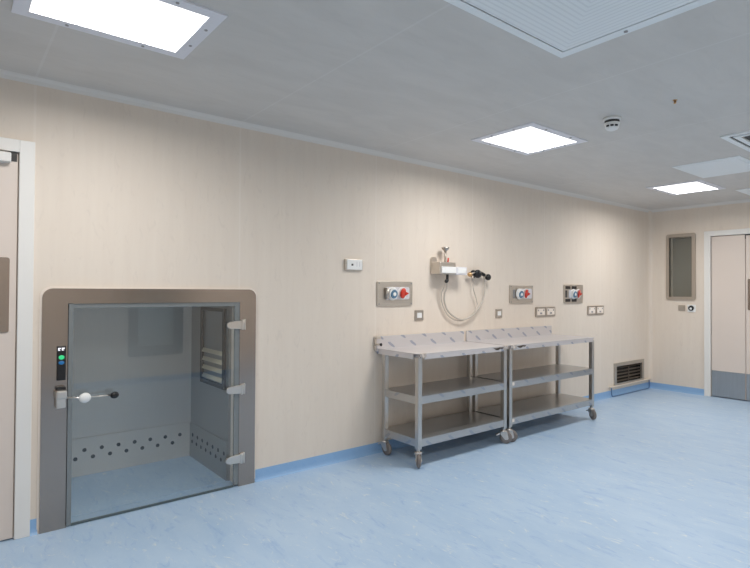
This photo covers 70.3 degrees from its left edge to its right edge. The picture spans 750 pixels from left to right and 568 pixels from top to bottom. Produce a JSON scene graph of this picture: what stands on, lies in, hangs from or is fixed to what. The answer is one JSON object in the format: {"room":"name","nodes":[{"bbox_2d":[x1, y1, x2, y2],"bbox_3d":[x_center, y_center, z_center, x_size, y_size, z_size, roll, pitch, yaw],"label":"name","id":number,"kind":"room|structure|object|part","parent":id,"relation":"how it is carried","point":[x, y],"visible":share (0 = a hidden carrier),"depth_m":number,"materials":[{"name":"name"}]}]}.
{"room":"clean room","nodes":[
{"label":"clean room","id":0,"kind":"room"},
{"bbox_2d":[71,307,191,477],"bbox_3d":[-1.966,0.729,4.184,1.145,1.418,0.034,1,-1,-39],"label":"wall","id":1,"kind":"structure","parent":0,"point":[141,354],"depth_m":4.21,"materials":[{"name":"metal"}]},
{"bbox_2d":[190,306,231,480],"bbox_3d":[-1.309,0.734,4.210,0.050,1.418,0.775,1,-1,-39],"label":"wall","id":2,"kind":"structure","parent":0,"point":[210,424],"depth_m":4.14,"materials":[{"name":"metal"}]},
{"bbox_2d":[0,78,647,538],"bbox_3d":[0.153,0.158,4.809,10.090,2.605,0.120,1,-1,-39],"label":"wall","id":3,"kind":"structure","parent":0,"point":[126,195],"depth_m":4.25,"materials":[{"name":"beige paint"}]},
{"bbox_2d":[0,137,34,540],"bbox_3d":[-2.469,0.300,2.636,1.306,2.235,0.115,1,-1,-39],"label":"door","id":4,"kind":"structure","parent":3,"relation":"in","point":[26,149],"depth_m":2.98,"materials":[{"name":"white paint"}]},
{"bbox_3d":[-2.260,0.058,2.795,0.564,0.417,0.014,1,-1,-39],"label":"vision panel","id":5,"kind":"part","parent":4,"relation":"part of","materials":[{"name":"metal"}]},
{"bbox_3d":[-2.028,-0.711,2.993,0.030,0.048,0.024,1,-1,-39],"label":"closer arm","id":6,"kind":"part","parent":4,"relation":"part of","materials":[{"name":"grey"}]},
{"bbox_2d":[36,286,256,533],"bbox_3d":[-1.389,0.728,3.461,1.355,1.414,0.152,1,-1,-39],"label":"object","id":7,"kind":"object","parent":3,"relation":"attached to","point":[57,304],"visible":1,"depth_m":3.15,"materials":[{"name":"metal"}]},
{"bbox_3d":[-1.690,0.667,3.159,0.258,0.023,0.020,1,-1,-33],"label":"lever","id":8,"kind":"part","parent":7,"relation":"part of","materials":[{"name":"silver metal"}]},
{"bbox_3d":[-1.581,0.674,3.236,0.050,0.042,0.036,1,-1,-39],"label":"lever knob","id":9,"kind":"part","parent":7,"relation":"part of","materials":[{"name":"black plastic"}]},
{"bbox_2d":[0,69,649,211],"bbox_3d":[0.209,-1.127,4.764,9.850,0.036,0.036,1,-1,-39],"label":"trim","id":10,"kind":"structure","parent":3,"relation":"attached to","point":[6,74],"depth_m":3.90,"materials":[{"name":"white"}]},
{"bbox_2d":[30,382,648,535],"bbox_3d":[0.190,1.417,4.737,9.850,0.085,0.022,1,-1,-39],"label":"baseboard","id":11,"kind":"structure","parent":3,"relation":"attached to","point":[266,473],"depth_m":4.30,"materials":[{"name":"blue plastic"}]},
{"bbox_2d":[344,259,362,270],"bbox_3d":[-0.176,-0.159,4.452,0.182,0.093,0.028,1,-1,-39],"label":"thermostat","id":12,"kind":"object","parent":3,"relation":"attached to","point":[349,264],"visible":1,"depth_m":4.44,"materials":[{"name":"plastic"}]},
{"bbox_2d":[377,281,412,305],"bbox_3d":[0.193,0.085,4.724,0.413,0.217,0.062,1,-1,-39],"label":"electrical outlet","id":13,"kind":"object","parent":3,"relation":"attached to","point":[389,293],"visible":1,"depth_m":4.71,"materials":[{"name":"metal"}]},
{"bbox_2d":[414,310,422,320],"bbox_3d":[0.408,0.289,4.925,0.107,0.095,0.014,1,-1,-39],"label":"light switch","id":14,"kind":"object","parent":3,"relation":"attached to","point":[418,314],"visible":1,"depth_m":4.91,"materials":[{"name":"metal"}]},
{"bbox_2d":[375,331,463,351],"bbox_3d":[0.443,0.527,4.948,1.117,0.134,0.012,1,-1,-39],"label":"backsplash","id":15,"kind":"structure","parent":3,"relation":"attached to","point":[457,336],"depth_m":4.91,"materials":[{"name":"silver metal"}]},
{"bbox_2d":[430,247,484,320],"bbox_3d":[0.848,0.011,5.196,0.735,0.712,0.144,1,-1,-39],"label":"hose","id":16,"kind":"object","parent":3,"relation":"attached to","point":[447,268],"visible":1,"depth_m":5.04,"materials":[{"name":"rubber"}]},
{"bbox_3d":[0.552,-0.194,5.037,0.070,0.120,0.024,1,-1,-39],"label":"plate","id":17,"kind":"part","parent":16,"relation":"part of","materials":[{"name":"metal"}]},
{"bbox_3d":[0.691,-0.132,4.992,0.192,0.060,0.014,1,-1,-39],"label":"panel","id":18,"kind":"part","parent":16,"relation":"part of","materials":[{"name":"white plastic"}]},
{"bbox_2d":[467,270,490,281],"bbox_3d":[1.043,-0.081,5.385,0.332,0.124,0.094,1,-1,-39],"label":"tap","id":19,"kind":"object","parent":3,"relation":"attached to","point":[474,273],"visible":1,"depth_m":5.35,"materials":[{"name":"black plastic"}]},
{"bbox_3d":[1.157,-0.070,5.455,0.066,0.066,0.060,1,-1,-39],"label":"black knob","id":20,"kind":"part","parent":19,"relation":"part of","materials":[{"name":"black plastic"}]},
{"bbox_2d":[495,309,501,317],"bbox_3d":[1.315,0.311,5.651,0.104,0.093,0.014,1,-1,-39],"label":"light switch","id":21,"kind":"object","parent":3,"relation":"attached to","point":[498,312],"visible":1,"depth_m":5.63,"materials":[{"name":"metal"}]},
{"bbox_2d":[466,325,551,341],"bbox_3d":[1.488,0.544,5.784,1.478,0.134,0.012,1,-1,-39],"label":"backsplash","id":22,"kind":"structure","parent":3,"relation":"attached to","point":[472,335],"depth_m":5.72,"materials":[{"name":"silver metal"}]},
{"bbox_2d":[509,285,532,303],"bbox_3d":[1.634,0.113,5.876,0.418,0.204,0.063,1,-1,-39],"label":"inlet","id":23,"kind":"object","parent":3,"relation":"attached to","point":[517,293],"visible":1,"depth_m":5.84,"materials":[{"name":"metal"}]},
{"bbox_2d":[535,307,554,316],"bbox_3d":[1.961,0.322,6.165,0.378,0.106,0.018,1,-1,-39],"label":"double socket","id":24,"kind":"object","parent":3,"relation":"attached to","point":[539,311],"visible":1,"depth_m":6.15,"materials":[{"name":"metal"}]},
{"bbox_3d":[1.899,0.320,6.120,0.192,0.110,0.012,1,-1,-39],"label":"plate","id":25,"kind":"part","parent":24,"relation":"part of","materials":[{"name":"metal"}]},
{"bbox_2d":[564,285,582,302],"bbox_3d":[2.455,0.122,6.533,0.416,0.227,0.063,1,-1,-39],"label":"inlet","id":26,"kind":"object","parent":3,"relation":"attached to","point":[572,293],"visible":1,"depth_m":6.51,"materials":[{"name":"metal"}]},
{"bbox_2d":[587,306,603,314],"bbox_3d":[2.832,0.341,6.862,0.394,0.108,0.018,1,-1,-39],"label":"double socket","id":27,"kind":"object","parent":3,"relation":"attached to","point":[591,310],"visible":1,"depth_m":6.85,"materials":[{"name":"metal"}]},
{"bbox_3d":[2.768,0.337,6.814,0.196,0.116,0.012,1,-1,-39],"label":"plate","id":28,"kind":"part","parent":27,"relation":"part of","materials":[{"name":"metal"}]},
{"bbox_3d":[2.924,0.340,6.939,0.196,0.116,0.012,1,-1,-39],"label":"plate","id":29,"kind":"part","parent":27,"relation":"part of","materials":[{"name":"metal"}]},
{"bbox_2d":[614,359,643,385],"bbox_3d":[3.517,1.227,7.471,0.855,0.302,0.112,1,-1,-39],"label":"air vent","id":30,"kind":"object","parent":3,"relation":"in","point":[628,371],"visible":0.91,"depth_m":7.49,"materials":[{"name":"metal"}]},
{"bbox_2d":[648,211,652,381],"bbox_3d":[4.032,0.176,7.803,0.050,2.520,0.050,1,-1,-39],"label":"trim","id":31,"kind":"structure","parent":3,"relation":"attached to","point":[650,213],"depth_m":7.81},
{"bbox_2d":[0,0,749,209],"bbox_3d":[1.698,-1.209,2.905,10.090,0.100,5.040,1,-1,-39],"label":"ceiling","id":32,"kind":"structure","parent":0,"point":[416,79],"depth_m":3.07,"materials":[{"name":"white paint"}]},
{"bbox_2d":[11,0,227,58],"bbox_3d":[-1.113,-1.178,2.325,0.744,0.010,0.563,1,-1,-39],"label":"recessed light","id":33,"kind":"object","parent":32,"relation":"in","point":[174,28],"visible":1,"depth_m":2.37,"materials":[{"name":"white paint"}]},
{"bbox_2d":[471,122,587,154],"bbox_3d":[1.229,-1.140,4.242,0.740,0.010,0.575,1,-1,-39],"label":"recessed light","id":34,"kind":"object","parent":32,"relation":"in","point":[529,138],"visible":1,"depth_m":4.21,"materials":[{"name":"white paint"}]},
{"bbox_2d":[484,127,575,152],"bbox_3d":[1.229,-1.143,4.242,0.620,0.004,0.455,1,-1,-39],"label":"diffuser","id":35,"kind":"object","parent":34,"relation":"attached to","point":[525,139],"depth_m":4.23,"materials":[{"name":"white plastic"}]},
{"bbox_2d":[444,0,714,57],"bbox_3d":[0.854,-1.169,1.838,1.261,0.016,1.260,1,-1,-39],"label":"panel","id":36,"kind":"object","parent":32,"relation":"attached to","point":[562,28],"visible":1,"depth_m":2.31,"materials":[{"name":"white paint"}]},
{"bbox_2d":[603,115,620,130],"bbox_3d":[1.641,-1.106,3.691,0.114,0.088,0.114,1,-1,-39],"label":"smoke detector","id":37,"kind":"object","parent":32,"relation":"attached to","point":[611,123],"visible":1,"depth_m":3.65,"materials":[{"name":"white plastic"}]},
{"bbox_2d":[646,180,725,194],"bbox_3d":[3.580,-1.103,6.137,0.740,0.010,0.573,1,-1,-39],"label":"recessed light","id":38,"kind":"object","parent":32,"relation":"in","point":[695,186],"visible":1,"depth_m":6.10,"materials":[{"name":"white paint"}]},
{"bbox_2d":[656,182,716,193],"bbox_3d":[3.580,-1.105,6.137,0.620,0.004,0.453,1,-1,-39],"label":"diffuser","id":39,"kind":"object","parent":38,"relation":"attached to","point":[690,187],"depth_m":6.15,"materials":[{"name":"white plastic"}]},
{"bbox_2d":[672,156,749,177],"bbox_3d":[3.320,-1.117,5.133,0.760,0.010,0.565,1,-1,-39],"label":"access panel","id":40,"kind":"object","parent":32,"relation":"attached to","point":[736,164],"visible":1,"depth_m":5.09,"materials":[{"name":"white paint"}]},
{"bbox_2d":[720,130,749,151],"bbox_3d":[3.328,-1.128,4.027,0.961,0.014,0.957,1,-1,-39],"label":"ceiling vent","id":41,"kind":"object","parent":32,"relation":"in","point":[740,139],"visible":1,"depth_m":4.15,"materials":[{"name":"grey metal"}]},
{"bbox_2d":[735,188,749,194],"bbox_3d":[4.687,-1.095,6.258,0.750,0.010,0.565,1,-1,-39],"label":"access panel","id":42,"kind":"object","parent":32,"relation":"attached to","point":[747,190],"visible":1,"depth_m":6.25,"materials":[{"name":"white paint"}]},
{"bbox_2d":[0,388,749,567],"bbox_3d":[1.433,1.497,3.182,10.090,0.103,5.837,1,-1,-39],"label":"floor","id":43,"kind":"structure","parent":0,"point":[659,478],"depth_m":3.47,"materials":[{"name":"blue plastic"}]},
{"bbox_2d":[374,331,511,467],"bbox_3d":[0.632,0.961,4.745,1.201,1.004,0.560,1,-1,-39],"label":"trolley","id":44,"kind":"object","parent":43,"relation":"on","point":[420,433],"visible":1,"depth_m":4.62,"materials":[{"name":"metal"}]},
{"bbox_3d":[0.088,0.953,4.564,0.042,0.728,0.042,1,-1,-39],"label":"leg","id":45,"kind":"part","parent":44,"relation":"part of","materials":[{"name":"metal"}]},
{"bbox_3d":[0.346,0.951,4.241,0.042,0.728,0.042,1,-1,-39],"label":"leg","id":46,"kind":"part","parent":44,"relation":"part of","materials":[{"name":"metal"}]},
{"bbox_2d":[377,341,503,359],"bbox_3d":[0.622,0.586,4.760,1.128,0.046,0.528,1,-1,-39],"label":"countertop","id":47,"kind":"structure","parent":44,"relation":"on","point":[441,350],"depth_m":4.59,"materials":[{"name":"silver metal"}]},
{"bbox_2d":[385,411,503,446],"bbox_3d":[0.635,1.272,4.734,1.112,0.062,0.447,1,-1,-39],"label":"shelf","id":48,"kind":"object","parent":44,"relation":"attached to","point":[457,425],"depth_m":4.60,"materials":[{"name":"silver metal"}]},
{"bbox_2d":[385,377,503,403],"bbox_3d":[0.637,0.934,4.739,1.112,0.062,0.447,1,-1,-39],"label":"shelf","id":49,"kind":"object","parent":44,"relation":"attached to","point":[441,390],"depth_m":4.59,"materials":[{"name":"silver metal"}]},
{"bbox_3d":[0.928,0.967,5.236,0.042,0.728,0.042,1,-1,-39],"label":"leg","id":50,"kind":"part","parent":44,"relation":"part of","materials":[{"name":"metal"}]},
{"bbox_3d":[1.186,0.964,4.913,0.042,0.728,0.042,1,-1,-39],"label":"leg","id":51,"kind":"part","parent":44,"relation":"part of","materials":[{"name":"metal"}]},
{"bbox_2d":[466,325,596,441],"bbox_3d":[1.689,0.977,5.585,1.592,1.004,0.569,1,-1,-39],"label":"trolley","id":52,"kind":"object","parent":43,"relation":"on","point":[518,338],"visible":0.75,"depth_m":5.51,"materials":[{"name":"metal"}]},
{"bbox_3d":[0.992,0.968,5.287,0.042,0.728,0.042,1,-1,-39],"label":"leg","id":53,"kind":"part","parent":52,"relation":"part of","materials":[{"name":"metal"}]},
{"bbox_3d":[1.250,0.965,4.964,0.042,0.728,0.042,1,-1,-39],"label":"leg","id":54,"kind":"part","parent":52,"relation":"part of","materials":[{"name":"metal"}]},
{"bbox_2d":[468,334,593,349],"bbox_3d":[1.673,0.603,5.601,1.505,0.046,0.528,1,-1,-39],"label":"countertop","id":55,"kind":"structure","parent":52,"relation":"on","point":[538,341],"depth_m":5.45,"materials":[{"name":"silver metal"}]},
{"bbox_2d":[475,393,591,424],"bbox_3d":[1.687,1.288,5.575,1.489,0.062,0.447,1,-1,-39],"label":"shelf","id":56,"kind":"object","parent":52,"relation":"attached to","point":[524,410],"depth_m":5.47,"materials":[{"name":"silver metal"}]},
{"bbox_2d":[476,364,591,387],"bbox_3d":[1.689,0.950,5.580,1.489,0.062,0.447,1,-1,-39],"label":"shelf","id":57,"kind":"object","parent":52,"relation":"attached to","point":[547,373],"depth_m":5.46,"materials":[{"name":"silver metal"}]},
{"bbox_3d":[2.127,0.986,6.194,0.042,0.728,0.042,1,-1,-39],"label":"leg","id":58,"kind":"part","parent":52,"relation":"part of","materials":[{"name":"metal"}]},
{"bbox_3d":[2.385,0.983,5.872,0.042,0.728,0.042,1,-1,-39],"label":"leg","id":59,"kind":"part","parent":52,"relation":"part of","materials":[{"name":"metal"}]},
{"bbox_2d":[609,378,650,396],"bbox_3d":[3.571,1.442,7.430,1.145,0.141,0.040,1,-1,-39],"label":"rail","id":60,"kind":"object","parent":43,"relation":"on","point":[649,379],"visible":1,"depth_m":7.38,"materials":[{"name":"silver"}]},
{"bbox_2d":[653,202,749,388],"bbox_3d":[5.582,0.205,6.001,0.120,2.605,4.800,1,-1,-39],"label":"wall","id":61,"kind":"structure","parent":0,"point":[678,336],"depth_m":7.49,"materials":[{"name":"beige paint"}]},
{"bbox_2d":[650,382,703,395],"bbox_3d":[5.519,1.464,5.941,0.022,0.085,4.800,1,-1,-39],"label":"baseboard","id":62,"kind":"structure","parent":61,"relation":"attached to","point":[690,390],"depth_m":7.52,"materials":[{"name":"blue plastic"}]},
{"bbox_2d":[666,233,695,299],"bbox_3d":[4.346,-0.241,7.536,0.135,0.930,0.385,1,-1,-39],"label":"window","id":63,"kind":"structure","parent":61,"relation":"in","point":[684,249],"depth_m":7.57,"materials":[{"name":"glass"}]},
{"bbox_2d":[678,305,684,310],"bbox_3d":[4.308,0.337,7.486,0.014,0.080,0.088,1,-1,-39],"label":"blank plate","id":64,"kind":"object","parent":61,"relation":"attached to","point":[680,307],"visible":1,"depth_m":7.48,"materials":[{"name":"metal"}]},
{"bbox_2d":[687,305,695,311],"bbox_3d":[4.378,0.338,7.380,0.037,0.104,0.104,1,-1,-39],"label":"thermostat","id":65,"kind":"object","parent":61,"relation":"attached to","point":[690,308],"visible":1,"depth_m":7.37,"materials":[{"name":"white plastic"}]},
{"bbox_2d":[650,199,749,211],"bbox_3d":[5.529,-1.080,5.969,0.036,0.036,4.800,1,-1,-39],"label":"trim","id":66,"kind":"structure","parent":61,"relation":"attached to","point":[745,200],"depth_m":7.29,"materials":[{"name":"white"}]},
{"bbox_2d":[704,228,749,400],"bbox_3d":[5.083,0.396,6.556,0.082,2.232,1.843,1,-1,-39],"label":"door","id":67,"kind":"structure","parent":61,"relation":"in","point":[726,257],"depth_m":7.06,"materials":[{"name":"white paint"}]},
{"bbox_3d":[4.664,1.331,7.040,0.005,0.341,0.386,1,-1,-39],"label":"kick plate","id":68,"kind":"part","parent":67,"relation":"part of","materials":[{"name":"metal"}]},
{"bbox_3d":[5.191,1.326,6.382,0.005,0.341,1.272,1,-1,-39],"label":"kick plate","id":69,"kind":"part","parent":67,"relation":"part of","materials":[{"name":"metal"}]},
{"bbox_3d":[4.911,0.134,6.756,0.011,0.402,0.316,1,-1,-39],"label":"vision panel","id":70,"kind":"part","parent":67,"relation":"part of","materials":[{"name":"metal"}]}
]}

